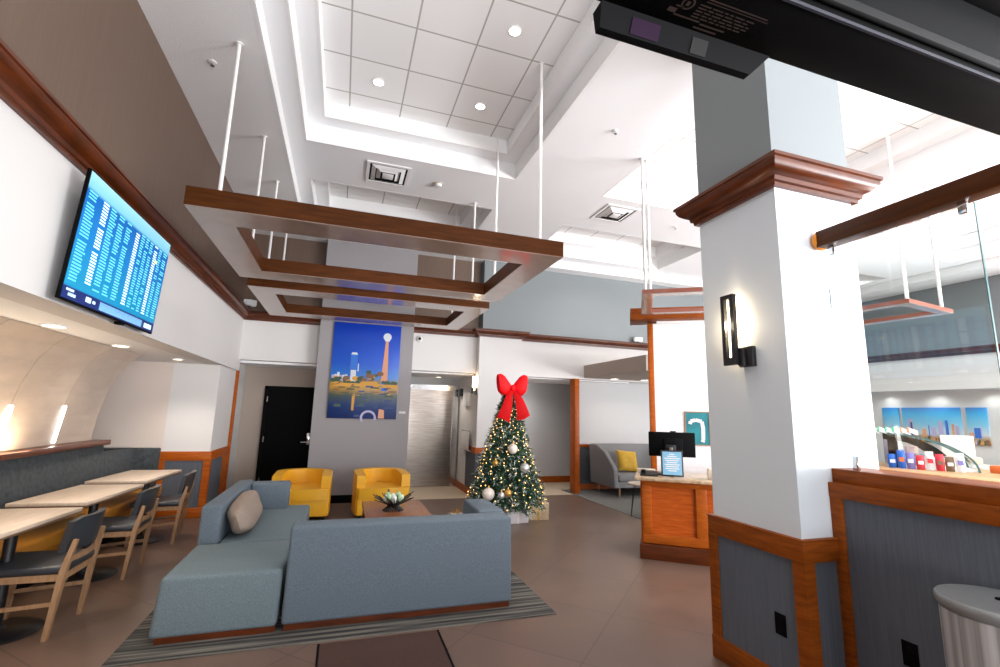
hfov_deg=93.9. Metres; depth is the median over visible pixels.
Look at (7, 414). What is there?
wall light
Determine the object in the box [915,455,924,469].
snack packet
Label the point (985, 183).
wooden beam
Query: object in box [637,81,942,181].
ceiling
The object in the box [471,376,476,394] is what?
wall sconce
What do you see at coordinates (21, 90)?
crown molding
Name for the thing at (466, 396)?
box
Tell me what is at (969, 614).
bin
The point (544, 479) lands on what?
baseboard
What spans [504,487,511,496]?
tree ornament
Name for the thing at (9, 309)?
ceiling
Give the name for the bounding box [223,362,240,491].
trim
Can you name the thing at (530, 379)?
ceiling
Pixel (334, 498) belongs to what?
baseboard
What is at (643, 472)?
desk phone
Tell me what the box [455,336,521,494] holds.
column
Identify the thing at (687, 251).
trim
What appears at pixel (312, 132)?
trim
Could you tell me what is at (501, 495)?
tree ornament
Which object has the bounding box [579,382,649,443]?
wall
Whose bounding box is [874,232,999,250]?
ceiling
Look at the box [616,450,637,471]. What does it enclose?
cushion
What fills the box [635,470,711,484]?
countertop
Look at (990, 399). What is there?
wall
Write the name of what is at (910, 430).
leaflet
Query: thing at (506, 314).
column
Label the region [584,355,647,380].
ceiling
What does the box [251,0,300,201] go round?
trim
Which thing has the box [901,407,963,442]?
canvas
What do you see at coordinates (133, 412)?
wall
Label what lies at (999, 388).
ceiling
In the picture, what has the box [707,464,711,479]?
bottle
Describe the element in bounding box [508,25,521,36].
recessed light
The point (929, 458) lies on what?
snack packet
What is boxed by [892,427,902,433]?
leaflet
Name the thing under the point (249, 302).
security camera
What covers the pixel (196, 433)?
pilaster column
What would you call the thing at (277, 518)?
sofa section
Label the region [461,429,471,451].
panel
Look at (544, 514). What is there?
gift
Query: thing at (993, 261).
trim
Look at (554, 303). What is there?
wall
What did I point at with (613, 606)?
floor
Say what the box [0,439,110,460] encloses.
wooden ledge
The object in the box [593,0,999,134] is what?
television
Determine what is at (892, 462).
snack packet
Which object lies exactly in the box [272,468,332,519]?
armchair
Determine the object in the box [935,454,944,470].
snack packet
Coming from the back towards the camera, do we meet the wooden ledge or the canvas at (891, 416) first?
the canvas at (891, 416)
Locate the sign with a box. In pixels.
[661,450,683,476]
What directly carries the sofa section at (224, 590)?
on the striped rug at (138, 648)
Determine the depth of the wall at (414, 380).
10.46 m
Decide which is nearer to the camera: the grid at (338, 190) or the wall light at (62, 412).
the wall light at (62, 412)
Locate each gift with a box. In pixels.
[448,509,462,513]
[501,506,527,523]
[523,498,548,519]
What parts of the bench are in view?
backrest, kick plate, panel, backrest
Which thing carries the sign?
on the reception desk at (674, 519)
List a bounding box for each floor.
[0,482,729,666]
[562,488,640,518]
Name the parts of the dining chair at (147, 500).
rail, leg, rail, rail, backrest, leg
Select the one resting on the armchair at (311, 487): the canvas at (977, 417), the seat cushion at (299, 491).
the seat cushion at (299, 491)
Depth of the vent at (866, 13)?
0.76 m
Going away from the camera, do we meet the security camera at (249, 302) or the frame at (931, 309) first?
the frame at (931, 309)
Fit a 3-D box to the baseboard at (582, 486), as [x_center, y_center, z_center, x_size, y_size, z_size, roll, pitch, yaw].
[5.301,3.622,11.332,7.800,0.120,0.045,5,-10,-18]
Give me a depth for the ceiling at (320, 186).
7.99 m
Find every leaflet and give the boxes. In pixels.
[877,426,887,433]
[885,426,894,433]
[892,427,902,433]
[900,427,910,434]
[907,427,917,434]
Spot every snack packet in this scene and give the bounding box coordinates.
[888,454,896,467]
[896,450,905,468]
[906,452,915,468]
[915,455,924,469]
[924,451,934,470]
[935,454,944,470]
[945,457,954,471]
[954,453,965,472]
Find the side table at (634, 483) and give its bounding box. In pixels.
[628,481,639,516]
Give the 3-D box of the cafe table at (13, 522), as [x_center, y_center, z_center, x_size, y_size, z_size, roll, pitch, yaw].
[-3.567,1.710,3.288,0.648,0.750,0.900,4,-10,-14]
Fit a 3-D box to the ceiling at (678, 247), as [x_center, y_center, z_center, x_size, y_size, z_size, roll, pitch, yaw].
[2.347,-1.912,9.389,3.050,0.030,1.480,5,-10,-18]
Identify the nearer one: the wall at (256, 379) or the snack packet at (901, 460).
the snack packet at (901, 460)
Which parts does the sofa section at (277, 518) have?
backrest, seat, armrest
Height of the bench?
1.100 m
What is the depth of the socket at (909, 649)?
2.38 m
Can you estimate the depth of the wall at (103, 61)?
3.36 m
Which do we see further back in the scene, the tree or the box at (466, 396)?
the box at (466, 396)
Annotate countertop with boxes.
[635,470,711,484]
[878,462,999,482]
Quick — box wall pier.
[307,239,417,494]
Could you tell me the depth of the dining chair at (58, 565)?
3.32 m
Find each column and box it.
[154,363,235,518]
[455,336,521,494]
[479,260,522,330]
[673,58,882,666]
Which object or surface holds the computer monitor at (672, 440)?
on the reception desk at (674, 519)
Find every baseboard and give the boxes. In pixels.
[330,495,351,502]
[537,476,569,482]
[580,483,612,488]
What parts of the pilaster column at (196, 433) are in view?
baseboard, wainscot panel, chair rail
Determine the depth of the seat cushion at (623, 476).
9.34 m
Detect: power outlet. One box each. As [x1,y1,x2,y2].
[774,611,786,637]
[901,639,919,666]
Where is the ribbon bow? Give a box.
[496,374,529,421]
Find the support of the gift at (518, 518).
on the floor at (613, 606)
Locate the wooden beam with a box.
[811,164,999,250]
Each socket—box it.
[906,646,912,654]
[907,655,914,663]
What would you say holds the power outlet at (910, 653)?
attached to the counter at (901, 536)
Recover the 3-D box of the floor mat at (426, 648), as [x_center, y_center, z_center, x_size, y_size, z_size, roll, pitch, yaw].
[-0.558,2.024,2.459,0.840,0.006,1.870,5,-10,-18]
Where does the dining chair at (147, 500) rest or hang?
on the floor at (613, 606)
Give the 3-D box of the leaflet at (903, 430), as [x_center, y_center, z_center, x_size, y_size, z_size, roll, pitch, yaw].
[5.219,1.255,6.023,0.102,0.100,0.207,-7,-13,41]
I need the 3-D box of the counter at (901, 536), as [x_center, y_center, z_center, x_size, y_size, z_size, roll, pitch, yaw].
[2.613,1.250,1.350,0.360,1.320,3.050,5,-10,-18]
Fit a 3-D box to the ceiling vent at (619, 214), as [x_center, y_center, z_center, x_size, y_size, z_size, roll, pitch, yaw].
[1.878,-1.940,7.644,0.580,0.041,0.580,5,-10,-18]
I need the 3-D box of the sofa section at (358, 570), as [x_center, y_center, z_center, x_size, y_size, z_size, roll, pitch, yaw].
[-0.865,1.918,4.079,1.770,0.725,0.834,5,-10,-18]
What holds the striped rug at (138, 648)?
on the floor at (613, 606)
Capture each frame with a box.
[183,41,562,302]
[247,180,488,329]
[639,157,703,314]
[862,136,952,324]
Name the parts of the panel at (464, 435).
panel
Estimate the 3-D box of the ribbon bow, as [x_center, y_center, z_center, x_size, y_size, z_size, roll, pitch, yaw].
[0.194,1.020,7.351,0.550,0.760,0.229,5,-10,-18]
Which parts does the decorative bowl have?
filler globe, filler globe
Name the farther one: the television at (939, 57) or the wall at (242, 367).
the wall at (242, 367)
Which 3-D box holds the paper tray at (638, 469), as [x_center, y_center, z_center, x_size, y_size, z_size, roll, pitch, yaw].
[1.859,1.744,5.944,0.220,0.045,0.140,-2,-10,18]
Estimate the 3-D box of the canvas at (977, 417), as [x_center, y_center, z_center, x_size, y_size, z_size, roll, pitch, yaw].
[10.420,2.021,10.185,0.044,0.810,0.360,5,-10,-18]
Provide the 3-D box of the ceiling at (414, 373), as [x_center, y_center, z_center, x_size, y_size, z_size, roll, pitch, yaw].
[-1.352,0.849,9.957,1.330,0.110,1.240,5,-10,-18]
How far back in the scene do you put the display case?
5.86 m
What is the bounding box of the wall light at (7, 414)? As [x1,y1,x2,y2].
[0,405,13,443]
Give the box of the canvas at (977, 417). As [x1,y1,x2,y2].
[965,407,991,445]
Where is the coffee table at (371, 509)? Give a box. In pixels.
[362,500,430,517]
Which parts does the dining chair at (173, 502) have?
leg, rail, leg, leg, backrest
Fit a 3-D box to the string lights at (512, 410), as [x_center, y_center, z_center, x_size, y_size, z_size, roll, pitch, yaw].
[0.129,1.817,7.437,1.231,1.684,1.222,-6,-12,38]
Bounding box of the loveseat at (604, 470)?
[589,443,650,496]
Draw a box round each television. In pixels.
[55,168,170,333]
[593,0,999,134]
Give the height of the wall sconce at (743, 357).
0.505 m
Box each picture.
[327,321,401,421]
[684,411,709,445]
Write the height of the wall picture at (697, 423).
0.480 m
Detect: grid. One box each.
[330,183,466,215]
[558,226,663,246]
[901,193,999,236]
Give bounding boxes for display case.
[882,433,980,472]
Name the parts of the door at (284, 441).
lock plate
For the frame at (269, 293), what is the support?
hanging from the ceiling at (645, 95)
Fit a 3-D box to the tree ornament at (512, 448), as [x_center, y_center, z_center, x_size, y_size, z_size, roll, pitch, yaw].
[0.193,1.724,7.050,0.148,0.180,0.150,5,-10,-18]
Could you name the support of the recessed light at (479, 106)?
attached to the ceiling at (435, 60)
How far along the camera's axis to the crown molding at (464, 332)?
10.02 m
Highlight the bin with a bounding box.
[933,584,999,666]
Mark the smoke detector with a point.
(436, 184)
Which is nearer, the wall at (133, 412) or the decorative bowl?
the decorative bowl
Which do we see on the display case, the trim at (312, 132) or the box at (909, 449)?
the box at (909, 449)
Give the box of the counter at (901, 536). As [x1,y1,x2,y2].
[828,468,999,666]
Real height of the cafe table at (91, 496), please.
0.750 m
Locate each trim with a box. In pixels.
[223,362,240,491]
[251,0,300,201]
[284,0,622,180]
[308,178,494,228]
[546,225,700,269]
[549,261,702,286]
[570,379,579,493]
[855,225,999,262]
[858,273,887,284]
[860,256,999,294]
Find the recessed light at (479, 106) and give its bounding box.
[475,102,485,109]
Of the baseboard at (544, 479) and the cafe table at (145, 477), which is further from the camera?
the baseboard at (544, 479)
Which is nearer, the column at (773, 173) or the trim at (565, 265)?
the column at (773, 173)
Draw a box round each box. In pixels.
[463,392,469,405]
[904,446,917,453]
[989,465,999,473]
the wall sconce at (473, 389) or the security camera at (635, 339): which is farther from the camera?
the security camera at (635, 339)
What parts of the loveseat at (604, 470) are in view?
armrest, backrest, rail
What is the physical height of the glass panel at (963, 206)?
1.402 m
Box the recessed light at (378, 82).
[372,78,384,86]
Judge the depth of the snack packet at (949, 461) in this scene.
5.52 m
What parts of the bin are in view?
lid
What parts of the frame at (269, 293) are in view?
suspension rod, suspension rod, underside panel, suspension rod, suspension rod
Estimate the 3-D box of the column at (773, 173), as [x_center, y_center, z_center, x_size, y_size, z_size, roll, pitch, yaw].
[2.001,-0.219,3.371,0.973,4.860,0.953,5,-10,-18]
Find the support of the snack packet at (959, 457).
on the countertop at (985, 474)
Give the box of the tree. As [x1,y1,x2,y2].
[462,394,548,518]
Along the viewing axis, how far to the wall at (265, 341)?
8.43 m
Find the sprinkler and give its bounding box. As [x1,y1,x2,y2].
[208,59,216,66]
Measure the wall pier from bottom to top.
4.860 m
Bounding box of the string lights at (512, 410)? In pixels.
[467,410,546,510]
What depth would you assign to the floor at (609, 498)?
9.15 m
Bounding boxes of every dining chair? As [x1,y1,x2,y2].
[0,507,106,641]
[65,484,160,580]
[124,470,196,546]
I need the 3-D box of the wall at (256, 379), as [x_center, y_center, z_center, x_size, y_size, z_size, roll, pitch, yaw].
[-4.246,1.829,9.028,1.400,2.400,0.150,5,-10,-18]
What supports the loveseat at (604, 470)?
on the floor at (609, 498)
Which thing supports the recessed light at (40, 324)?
in the ceiling at (9, 309)
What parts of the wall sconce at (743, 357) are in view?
open frame, wall plate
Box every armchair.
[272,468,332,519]
[351,467,409,517]
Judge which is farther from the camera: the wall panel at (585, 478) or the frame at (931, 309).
the wall panel at (585, 478)
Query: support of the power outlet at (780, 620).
attached to the column at (773, 173)
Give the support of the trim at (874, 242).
attached to the ceiling at (645, 95)
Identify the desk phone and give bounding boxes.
[640,469,657,476]
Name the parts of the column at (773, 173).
baseboard, chair rail, crown moulding, wainscot panel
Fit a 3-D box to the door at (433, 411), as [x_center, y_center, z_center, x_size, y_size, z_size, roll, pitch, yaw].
[-1.564,2.212,10.189,1.260,2.170,0.100,5,-10,-18]
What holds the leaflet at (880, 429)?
on the display case
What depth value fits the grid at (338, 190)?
8.34 m
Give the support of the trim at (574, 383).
attached to the wall at (554, 303)
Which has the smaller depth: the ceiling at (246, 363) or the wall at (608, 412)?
the ceiling at (246, 363)
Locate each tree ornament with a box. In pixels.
[482,485,494,500]
[492,458,497,465]
[498,490,504,498]
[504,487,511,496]
[508,442,517,453]
[520,461,529,472]
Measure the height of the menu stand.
0.400 m
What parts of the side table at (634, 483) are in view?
leg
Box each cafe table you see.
[0,507,82,644]
[5,484,143,584]
[84,470,181,546]
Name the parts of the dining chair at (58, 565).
leg, rail, leg, rail, rail, backrest, leg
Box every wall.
[0,0,251,370]
[0,316,141,450]
[91,361,173,513]
[226,364,245,489]
[232,366,315,485]
[239,234,327,363]
[411,377,459,486]
[412,254,703,382]
[522,383,569,475]
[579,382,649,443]
[630,306,710,473]
[861,274,999,391]
[871,389,999,465]
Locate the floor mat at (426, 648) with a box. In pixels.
[315,629,454,666]
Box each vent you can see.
[365,160,411,187]
[590,204,640,223]
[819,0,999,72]
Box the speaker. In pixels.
[458,389,462,395]
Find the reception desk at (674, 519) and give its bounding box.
[635,470,713,566]
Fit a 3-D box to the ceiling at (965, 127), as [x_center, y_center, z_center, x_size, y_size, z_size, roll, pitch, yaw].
[4.000,-2.583,5.187,3.410,0.030,5.200,5,-10,-18]
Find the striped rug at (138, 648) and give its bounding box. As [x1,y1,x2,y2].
[100,570,556,666]
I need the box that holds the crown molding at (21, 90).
[0,38,320,325]
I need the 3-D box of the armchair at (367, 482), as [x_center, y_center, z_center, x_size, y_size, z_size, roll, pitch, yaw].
[-1.907,2.498,7.381,0.800,0.650,0.824,6,-11,-24]
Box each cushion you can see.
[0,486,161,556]
[289,483,328,500]
[357,481,409,499]
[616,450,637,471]
[618,470,639,481]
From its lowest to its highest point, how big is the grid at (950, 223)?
0.030 m
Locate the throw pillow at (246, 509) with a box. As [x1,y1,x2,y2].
[227,490,262,533]
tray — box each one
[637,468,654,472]
[886,463,977,472]
[965,457,989,469]
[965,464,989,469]
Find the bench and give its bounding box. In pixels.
[0,445,161,594]
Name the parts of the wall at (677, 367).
corner post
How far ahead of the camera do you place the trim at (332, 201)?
8.44 m
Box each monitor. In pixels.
[648,431,695,474]
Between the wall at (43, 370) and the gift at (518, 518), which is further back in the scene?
the gift at (518, 518)
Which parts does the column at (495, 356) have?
baseboard, chair rail, wainscot panel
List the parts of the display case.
panel, curved glass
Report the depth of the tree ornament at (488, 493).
6.75 m
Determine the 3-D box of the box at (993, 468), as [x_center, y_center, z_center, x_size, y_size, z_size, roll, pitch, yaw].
[5.840,1.595,5.479,0.120,0.085,0.100,5,-10,-18]
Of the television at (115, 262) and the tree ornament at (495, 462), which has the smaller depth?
the television at (115, 262)
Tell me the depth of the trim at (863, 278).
11.07 m
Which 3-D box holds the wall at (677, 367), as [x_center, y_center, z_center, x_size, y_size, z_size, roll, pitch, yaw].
[3.096,1.215,6.660,2.330,3.190,0.470,-1,-10,14]
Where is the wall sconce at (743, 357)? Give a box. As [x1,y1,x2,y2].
[720,294,756,367]
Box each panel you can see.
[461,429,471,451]
[580,447,594,483]
[825,200,999,478]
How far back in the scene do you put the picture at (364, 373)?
8.48 m
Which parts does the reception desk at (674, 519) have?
panel frame, panel frame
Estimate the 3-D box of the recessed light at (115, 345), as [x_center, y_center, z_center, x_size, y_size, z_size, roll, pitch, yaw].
[-4.067,0.134,5.010,0.188,0.011,0.188,5,-10,-18]
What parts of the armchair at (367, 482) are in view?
panel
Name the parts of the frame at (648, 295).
suspension rod, suspension rod, underside panel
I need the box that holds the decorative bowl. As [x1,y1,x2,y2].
[373,489,413,511]
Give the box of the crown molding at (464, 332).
[414,327,999,362]
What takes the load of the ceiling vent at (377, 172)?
in the ceiling at (645, 95)
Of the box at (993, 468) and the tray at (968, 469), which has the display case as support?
the tray at (968, 469)
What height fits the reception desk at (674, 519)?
0.900 m
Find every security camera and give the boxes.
[243,299,256,306]
[633,337,642,342]
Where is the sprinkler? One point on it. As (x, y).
(212, 62)
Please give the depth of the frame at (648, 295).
5.86 m
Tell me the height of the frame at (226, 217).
2.165 m
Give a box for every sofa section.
[149,540,289,644]
[197,480,309,545]
[281,499,510,630]
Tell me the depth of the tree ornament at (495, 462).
6.96 m
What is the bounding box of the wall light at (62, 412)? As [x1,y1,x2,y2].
[50,405,66,443]
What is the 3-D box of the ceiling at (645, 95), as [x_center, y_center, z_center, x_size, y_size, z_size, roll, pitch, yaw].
[4.550,-2.445,4.486,12.780,0.030,12.780,5,-10,-18]
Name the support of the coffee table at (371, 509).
on the striped rug at (138, 648)
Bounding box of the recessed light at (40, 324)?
[38,323,69,327]
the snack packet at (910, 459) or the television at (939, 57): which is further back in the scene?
the snack packet at (910, 459)
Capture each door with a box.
[255,386,314,480]
[406,384,458,486]
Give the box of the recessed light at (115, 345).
[109,344,131,346]
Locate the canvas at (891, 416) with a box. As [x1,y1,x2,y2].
[882,408,900,433]
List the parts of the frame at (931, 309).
suspension rod, underside panel, suspension rod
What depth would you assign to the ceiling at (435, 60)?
4.92 m
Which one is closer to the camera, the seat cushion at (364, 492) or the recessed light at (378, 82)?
the recessed light at (378, 82)
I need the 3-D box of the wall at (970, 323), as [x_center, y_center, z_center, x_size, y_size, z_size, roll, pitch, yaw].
[10.560,-0.172,9.080,0.200,2.390,8.260,5,-10,-18]
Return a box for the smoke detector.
[433,182,442,187]
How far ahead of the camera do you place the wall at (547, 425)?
11.35 m
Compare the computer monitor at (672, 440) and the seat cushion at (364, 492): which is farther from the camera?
the seat cushion at (364, 492)
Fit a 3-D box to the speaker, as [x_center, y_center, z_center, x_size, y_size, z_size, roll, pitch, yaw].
[-0.870,1.306,10.335,0.070,0.160,0.200,5,-10,-18]
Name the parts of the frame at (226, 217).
suspension rod, suspension rod, underside panel, suspension rod, suspension rod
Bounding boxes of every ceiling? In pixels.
[0,297,202,363]
[240,360,316,368]
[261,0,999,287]
[315,180,483,227]
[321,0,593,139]
[411,371,472,378]
[528,377,628,384]
[563,242,685,258]
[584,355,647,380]
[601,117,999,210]
[618,124,973,198]
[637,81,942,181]
[871,388,999,392]
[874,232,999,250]
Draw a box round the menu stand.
[939,435,975,464]
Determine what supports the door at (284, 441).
in the wall at (256, 379)
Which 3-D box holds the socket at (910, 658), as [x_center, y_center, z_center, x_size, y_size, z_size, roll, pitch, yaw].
[2.083,1.655,2.371,0.004,0.028,0.032,5,-10,-18]
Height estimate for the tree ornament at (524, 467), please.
0.180 m
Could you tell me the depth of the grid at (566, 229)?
9.77 m
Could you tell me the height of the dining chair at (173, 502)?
0.787 m
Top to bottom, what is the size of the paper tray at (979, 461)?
0.140 m

